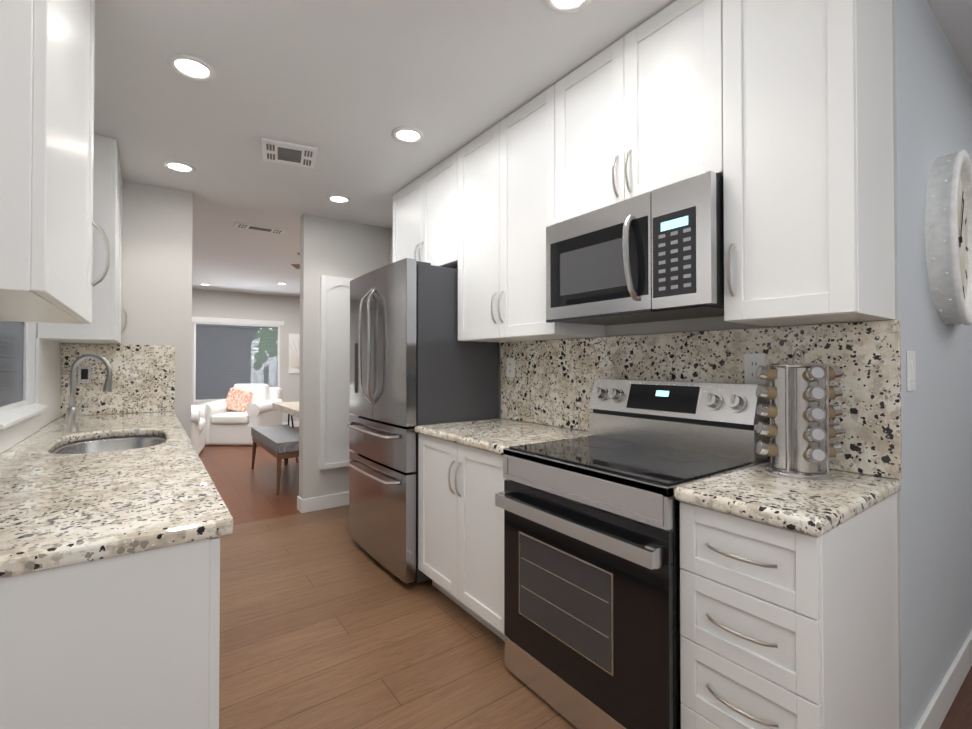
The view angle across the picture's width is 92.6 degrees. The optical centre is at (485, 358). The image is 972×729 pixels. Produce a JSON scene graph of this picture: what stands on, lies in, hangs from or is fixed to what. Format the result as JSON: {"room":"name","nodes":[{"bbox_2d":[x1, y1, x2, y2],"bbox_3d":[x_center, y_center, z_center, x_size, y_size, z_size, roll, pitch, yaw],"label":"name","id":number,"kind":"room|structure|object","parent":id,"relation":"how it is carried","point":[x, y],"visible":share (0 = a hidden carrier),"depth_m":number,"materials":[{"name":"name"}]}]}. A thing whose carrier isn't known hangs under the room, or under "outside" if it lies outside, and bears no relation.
{"room":"kitchen","nodes":[
{"label":"kitchen","id":0,"kind":"room"},
{"bbox_2d":[35,322,37,365],"bbox_3d":[-1.038,-0.002,0.490,0.150,2.538,6.420,0,-1,-36],"label":"wall","id":1,"kind":"structure","parent":0,"point":[36,337],"depth_m":2.43,"materials":[{"name":"paint"}]},
{"bbox_2d":[0,321,60,453],"bbox_3d":[-2.288,-0.137,2.326,0.130,1.014,1.698,0,-1,-36],"label":"kitchen window","id":2,"kind":"structure","parent":1,"relation":"in","point":[30,398],"depth_m":2.31,"materials":[{"name":"white"}]},
{"bbox_2d":[0,0,99,327],"bbox_3d":[-1.209,-0.691,1.136,0.317,1.141,0.885,0,-1,-36],"label":"upper cabinet","id":3,"kind":"object","parent":1,"relation":"attached to","point":[60,227],"depth_m":0.97,"materials":[{"name":"white wood"}]},
{"bbox_2d":[38,136,123,343],"bbox_3d":[-2.442,-0.672,2.837,0.317,1.141,0.737,0,-1,-36],"label":"upper cabinet","id":4,"kind":"object","parent":1,"relation":"attached to","point":[109,332],"depth_m":2.62,"materials":[{"name":"white wood"}]},
{"bbox_2d":[60,180,192,440],"bbox_3d":[-2.589,0.027,3.255,0.885,2.538,0.120,0,-1,-36],"label":"wall","id":5,"kind":"structure","parent":0,"point":[156,288],"depth_m":3.36,"materials":[{"name":"paint"}]},
{"bbox_2d":[60,343,174,415],"bbox_3d":[-1.678,0.129,2.039,0.629,0.476,2.913,0,-1,-36],"label":"backsplash","id":6,"kind":"structure","parent":5,"relation":"attached to","point":[143,378],"depth_m":3.21,"materials":[{"name":"stone"}]},
{"bbox_2d":[77,365,91,382],"bbox_3d":[-2.670,0.104,3.091,0.070,0.120,0.006,0,-1,-36],"label":"outlet","id":7,"kind":"object","parent":6,"relation":"attached to","point":[84,373],"visible":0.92,"depth_m":3.09,"materials":[{"name":"white plastic"}]},
{"bbox_2d":[191,289,299,421],"bbox_3d":[-4.748,0.060,8.632,7.740,2.588,0.120,0,-1,-36],"label":"wall","id":8,"kind":"structure","parent":0,"point":[227,304],"depth_m":8.90,"materials":[{"name":"paint"}]},
{"bbox_2d":[192,317,283,401],"bbox_3d":[-4.628,0.019,8.696,1.570,1.510,0.118,0,-1,-36],"label":"living room window","id":9,"kind":"structure","parent":8,"relation":"in","point":[230,321],"depth_m":8.57,"materials":[{"name":"white wood"}]},
{"bbox_2d":[196,324,277,399],"bbox_3d":[-4.624,0.063,8.691,1.362,1.349,0.046,0,-1,-36],"label":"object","id":10,"kind":"object","parent":9,"relation":"attached to","point":[218,365],"visible":0.79,"depth_m":8.62,"materials":[{"name":"grey"}]},
{"bbox_2d":[276,334,299,372],"bbox_3d":[-3.674,-0.099,9.315,1.006,0.780,0.036,0,-1,-36],"label":"framed picture","id":11,"kind":"object","parent":8,"relation":"attached to","point":[294,350],"visible":0.31,"depth_m":9.21,"materials":[{"name":"white"}]},
{"bbox_2d":[282,421,298,426],"bbox_3d":[-4.709,1.295,8.565,7.500,0.115,0.013,0,-1,-36],"label":"baseboard","id":12,"kind":"structure","parent":8,"relation":"attached to","point":[296,423],"depth_m":9.20,"materials":[{"name":"white"}]},
{"bbox_2d":[192,198,299,296],"bbox_3d":[-3.134,-1.308,6.420,7.740,0.100,5.620,0,-1,-36],"label":"ceiling","id":13,"kind":"structure","parent":0,"point":[227,256],"depth_m":5.51,"materials":[{"name":"paint"}]},
{"bbox_2d":[233,222,286,233],"bbox_3d":[-2.208,-1.271,4.546,0.450,0.013,0.160,0,-1,-36],"label":"ceiling vent","id":14,"kind":"object","parent":13,"relation":"in","point":[258,228],"visible":1,"depth_m":4.52,"materials":[{"name":"white metal"}]},
{"bbox_2d":[291,253,299,268],"bbox_3d":[-1.523,-1.120,5.262,1.294,0.300,1.299,0,-1,-36],"label":"ceiling fan","id":15,"kind":"object","parent":13,"relation":"hanging from","point":[296,266],"visible":0.1,"depth_m":5.32,"materials":[{"name":"brown wood"}]},
{"bbox_2d":[255,330,273,368],"bbox_3d":[-4.936,0.297,10.643,0.819,2.277,0.856,0,-1,-36],"label":"tree","id":16,"kind":"object","parent":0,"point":[264,351],"visible":0.02,"depth_m":10.47,"materials":[{"name":"green plant"}]},
{"bbox_2d":[299,213,388,498],"bbox_3d":[-1.269,0.037,4.212,0.776,2.538,0.120,0,-1,-36],"label":"wall column","id":17,"kind":"structure","parent":0,"point":[338,248],"depth_m":4.01,"materials":[{"name":"paint"}]},
{"bbox_2d":[299,492,348,512],"bbox_3d":[-1.237,1.248,4.142,0.787,0.115,0.016,0,-1,-36],"label":"baseboard","id":18,"kind":"structure","parent":17,"relation":"attached to","point":[340,499],"depth_m":4.01,"materials":[{"name":"white wood"}]},
{"bbox_2d":[319,275,354,469],"bbox_3d":[-1.279,0.120,4.103,0.360,1.670,0.042,0,-1,-36],"label":"cabinet","id":19,"kind":"object","parent":17,"relation":"attached to","point":[334,431],"visible":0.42,"depth_m":4.06,"materials":[{"name":"white wood"}]},
{"bbox_2d":[94,0,971,228],"bbox_3d":[1.056,-1.305,2.021,5.321,0.100,6.420,0,-1,-36],"label":"ceiling","id":20,"kind":"structure","parent":0,"point":[346,88],"depth_m":2.10,"materials":[{"name":"paint"}]},
{"bbox_2d":[163,161,195,172],"bbox_3d":[-1.986,-1.240,3.014,0.180,0.008,0.180,0,-1,-36],"label":"recessed light","id":21,"kind":"object","parent":20,"relation":"in","point":[178,166],"visible":1,"depth_m":3.00,"materials":[{"name":"white"}]},
{"bbox_2d":[167,54,215,80],"bbox_3d":[-1.267,-1.250,2.005,0.180,0.008,0.180,0,-1,-36],"label":"recessed light","id":22,"kind":"object","parent":20,"relation":"in","point":[191,67],"visible":1,"depth_m":2.00,"materials":[{"name":"white"}]},
{"bbox_2d":[261,138,317,168],"bbox_3d":[-1.193,-1.239,2.823,0.300,0.013,0.300,0,-1,-24],"label":"ceiling vent","id":23,"kind":"object","parent":20,"relation":"in","point":[282,152],"visible":1,"depth_m":2.80,"materials":[{"name":"white plastic"}]},
{"bbox_2d":[327,195,350,202],"bbox_3d":[-1.141,-1.233,3.603,0.180,0.008,0.180,0,-1,-36],"label":"recessed light","id":24,"kind":"object","parent":20,"relation":"in","point":[338,199],"visible":1,"depth_m":3.60,"materials":[{"name":"white"}]},
{"bbox_2d":[392,127,423,142],"bbox_3d":[-0.435,-1.244,2.595,0.180,0.008,0.180,0,-1,-36],"label":"recessed light","id":25,"kind":"object","parent":20,"relation":"in","point":[407,134],"visible":1,"depth_m":2.59,"materials":[{"name":"white"}]},
{"bbox_2d":[544,0,591,13],"bbox_3d":[0.287,-1.255,1.599,0.180,0.008,0.180,0,-1,-36],"label":"recessed light","id":26,"kind":"object","parent":20,"relation":"in","point":[564,6],"visible":1,"depth_m":1.65,"materials":[{"name":"white"}]},
{"bbox_2d":[199,427,971,728],"bbox_3d":[-1.249,1.332,3.793,7.740,0.060,12.040,0,-1,-36],"label":"floor","id":27,"kind":"structure","parent":0,"point":[327,621],"depth_m":2.13,"materials":[{"name":"brown wood"}]},
{"bbox_2d":[0,541,219,728],"bbox_3d":[-1.164,0.838,1.305,0.607,0.874,1.097,0,-1,-36],"label":"base cabinet","id":28,"kind":"object","parent":27,"relation":"on","point":[133,642],"depth_m":0.94,"materials":[{"name":"white painted wood"}]},
{"bbox_2d":[0,411,232,580],"bbox_3d":[-1.677,0.389,2.038,0.633,0.040,2.913,0,-1,-36],"label":"countertop","id":29,"kind":"structure","parent":28,"relation":"on","point":[77,492],"depth_m":1.22,"materials":[{"name":"beige stone"}]},
{"bbox_2d":[65,353,112,432],"bbox_3d":[-2.027,0.173,2.376,0.190,0.398,0.162,0,-1,-36],"label":"faucet","id":30,"kind":"object","parent":29,"relation":"on","point":[72,412],"depth_m":2.35,"materials":[{"name":"silver metal"}]},
{"bbox_2d":[52,436,165,453],"bbox_3d":[-1.712,0.507,2.132,0.460,0.190,0.780,0,-1,-36],"label":"sink","id":31,"kind":"object","parent":29,"relation":"in","point":[92,444],"depth_m":2.39,"materials":[{"name":"silver metal"}]},
{"bbox_2d":[191,405,205,454],"bbox_3d":[-4.331,0.866,6.262,0.917,0.924,0.970,0,-1,-26],"label":"armchair","id":32,"kind":"object","parent":27,"relation":"on","point":[198,417],"visible":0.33,"depth_m":6.14,"materials":[{"name":"white fabric"}]},
{"bbox_2d":[200,384,282,445],"bbox_3d":[-3.903,0.880,7.512,0.970,0.924,0.917,0,-1,2],"label":"armchair","id":33,"kind":"object","parent":27,"relation":"on","point":[236,414],"visible":0.77,"depth_m":7.14,"materials":[{"name":"fabric"}]},
{"bbox_2d":[251,425,298,494],"bbox_3d":[-2.242,1.067,5.114,0.400,0.501,1.380,0,-1,-36],"label":"bench","id":34,"kind":"object","parent":27,"relation":"on","point":[279,442],"visible":0.79,"depth_m":4.79,"materials":[{"name":"fabric"}]},
{"bbox_2d":[272,401,298,463],"bbox_3d":[-1.782,0.938,5.418,0.960,0.766,1.810,0,-1,-36],"label":"dining table","id":35,"kind":"object","parent":27,"relation":"on","point":[290,408],"visible":0.23,"depth_m":5.50,"materials":[{"name":"brown wood"}]},
{"bbox_2d":[347,258,497,583],"bbox_3d":[-0.475,0.369,3.106,0.725,1.852,0.898,0,-1,-36],"label":"fridge","id":36,"kind":"object","parent":27,"relation":"on","point":[414,361],"visible":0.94,"depth_m":2.75,"materials":[{"name":"grey metal"}]},
{"bbox_2d":[418,434,505,640],"bbox_3d":[0.106,0.851,2.447,0.607,0.874,0.817,0,-1,-36],"label":"base cabinet","id":37,"kind":"object","parent":27,"relation":"on","point":[461,526],"depth_m":2.23,"materials":[{"name":"white wood"}]},
{"bbox_2d":[495,379,767,728],"bbox_3d":[0.522,0.687,1.774,0.678,1.187,0.748,0,-1,-36],"label":"range","id":38,"kind":"object","parent":27,"relation":"on","point":[592,568],"visible":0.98,"depth_m":1.61,"materials":[{"name":"silver metal"}]},
{"bbox_2d":[680,493,898,728],"bbox_3d":[0.895,0.839,1.359,0.607,0.874,0.342,0,-1,-36],"label":"base cabinet","id":39,"kind":"object","parent":27,"relation":"on","point":[782,628],"depth_m":1.18,"materials":[{"name":"white wood"}]},
{"bbox_2d":[415,418,900,536],"bbox_3d":[0.422,0.389,1.993,0.632,0.040,1.941,0,-1,-36],"label":"countertop","id":40,"kind":"structure","parent":39,"relation":"on","point":[759,493],"depth_m":1.29,"materials":[{"name":"stone"}]},
{"bbox_2d":[756,348,842,479],"bbox_3d":[0.993,0.165,1.479,0.195,0.395,0.195,0,-1,-36],"label":"spice rack","id":41,"kind":"object","parent":40,"relation":"on","point":[799,411],"visible":1,"depth_m":1.44,"materials":[{"name":"silver metal"}]},
{"bbox_2d":[389,0,900,728],"bbox_3d":[0.587,0.028,3.280,1.135,2.538,3.808,0,-1,-36],"label":"wall","id":42,"kind":"structure","parent":0,"point":[695,324],"depth_m":1.89,"materials":[{"name":"paint"}]},
{"bbox_2d":[393,157,448,267],"bbox_3d":[-0.299,-0.908,3.244,0.347,0.661,0.914,0,-1,-36],"label":"upper cabinet","id":43,"kind":"object","parent":42,"relation":"attached to","point":[421,208],"depth_m":3.10,"materials":[{"name":"white wood"}]},
{"bbox_2d":[449,88,604,342],"bbox_3d":[0.211,-0.676,2.539,0.347,1.141,0.940,0,-1,-36],"label":"upper cabinet","id":44,"kind":"object","parent":42,"relation":"attached to","point":[496,180],"depth_m":2.43,"materials":[{"name":"white wood"}]},
{"bbox_2d":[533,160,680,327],"bbox_3d":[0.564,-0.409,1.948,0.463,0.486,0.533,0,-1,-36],"label":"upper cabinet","id":45,"kind":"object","parent":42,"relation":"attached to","point":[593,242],"depth_m":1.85,"materials":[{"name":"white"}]},
{"bbox_2d":[546,171,723,325],"bbox_3d":[0.627,-0.375,1.861,0.464,0.426,0.748,0,-1,-36],"label":"microwave","id":46,"kind":"object","parent":45,"relation":"in","point":[655,255],"depth_m":1.66,"materials":[{"name":"silver metal"}]},
{"bbox_2d":[549,0,696,199],"bbox_3d":[0.674,-0.923,1.902,0.347,0.660,0.759,0,-1,-36],"label":"upper cabinet","id":47,"kind":"object","parent":42,"relation":"attached to","point":[634,100],"depth_m":1.78,"materials":[{"name":"white wood"}]},
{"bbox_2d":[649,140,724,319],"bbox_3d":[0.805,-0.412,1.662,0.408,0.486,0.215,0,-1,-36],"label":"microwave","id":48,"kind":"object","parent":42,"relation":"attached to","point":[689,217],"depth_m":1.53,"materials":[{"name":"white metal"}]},
{"bbox_2d":[501,320,901,478],"bbox_3d":[0.670,0.131,2.176,0.019,0.476,1.941,0,-1,-36],"label":"backsplash","id":49,"kind":"structure","parent":42,"relation":"attached to","point":[551,382],"depth_m":1.79,"materials":[{"name":"stone"}]},
{"bbox_2d":[507,358,514,376],"bbox_3d":[0.150,0.057,2.870,0.008,0.116,0.072,0,-1,-36],"label":"electrical outlet","id":50,"kind":"object","parent":49,"relation":"attached to","point":[510,367],"visible":1,"depth_m":2.86,"materials":[{"name":"white plastic"}]},
{"bbox_2d":[744,353,765,383],"bbox_3d":[0.990,0.040,1.712,0.008,0.116,0.072,0,-1,-36],"label":"electrical outlet","id":51,"kind":"object","parent":49,"relation":"attached to","point":[753,362],"visible":0.77,"depth_m":1.72,"materials":[{"name":"white plastic"}]},
{"bbox_2d":[697,0,894,326],"bbox_3d":[0.981,-0.687,1.476,0.347,1.141,0.404,0,-1,-36],"label":"upper cabinet","id":52,"kind":"object","parent":42,"relation":"attached to","point":[731,161],"depth_m":1.34,"materials":[{"name":"white wood"}]},
{"bbox_2d":[894,0,971,728],"bbox_3d":[1.706,0.011,1.737,1.135,2.538,0.004,0,-1,-36],"label":"wall","id":53,"kind":"structure","parent":0,"point":[932,106],"depth_m":1.60,"materials":[{"name":"paint"}]},
{"bbox_2d":[907,351,915,390],"bbox_3d":[1.343,0.040,1.466,0.075,0.125,0.009,0,-1,-36],"label":"switch plate","id":54,"kind":"object","parent":53,"relation":"attached to","point":[911,375],"visible":1,"depth_m":1.45,"materials":[{"name":"white plastic"}]},
{"bbox_2d":[914,630,971,728],"bbox_3d":[1.714,1.222,1.720,1.139,0.115,0.013,0,-1,-36],"label":"baseboard","id":55,"kind":"structure","parent":53,"relation":"attached to","point":[934,714],"depth_m":1.69,"materials":[{"name":"white wood"}]},
{"bbox_2d":[925,149,971,324],"bbox_3d":[1.766,-0.446,1.774,0.644,0.644,0.139,0,-1,-36],"label":"wall clock","id":56,"kind":"object","parent":53,"relation":"attached to","point":[948,224],"visible":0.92,"depth_m":1.60,"materials":[{"name":"white plastic"}]},
{"bbox_2d":[969,79,971,155],"bbox_3d":[2.496,-1.077,2.384,0.890,0.348,0.104,0,-1,-36],"label":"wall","id":57,"kind":"structure","parent":0,"point":[970,84],"depth_m":2.10,"materials":[{"name":"paint"}]},
{"label":"outside","id":58,"kind":"structure","parent":0,"visible":0},
{"bbox_2d":[196,326,259,399],"bbox_3d":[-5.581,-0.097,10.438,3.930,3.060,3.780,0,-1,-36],"label":"window blinds","id":59,"kind":"object","parent":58,"point":[229,352],"depth_m":9.34,"materials":[{"name":"grey fabric"}]},
{"bbox_2d":[251,338,274,382],"bbox_3d":[-6.485,-0.584,11.690,5.930,4.060,0.100,0,-1,-36],"label":"arch","id":60,"kind":"object","parent":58,"point":[261,368],"depth_m":12.08,"materials":[{"name":"white"}]}
]}

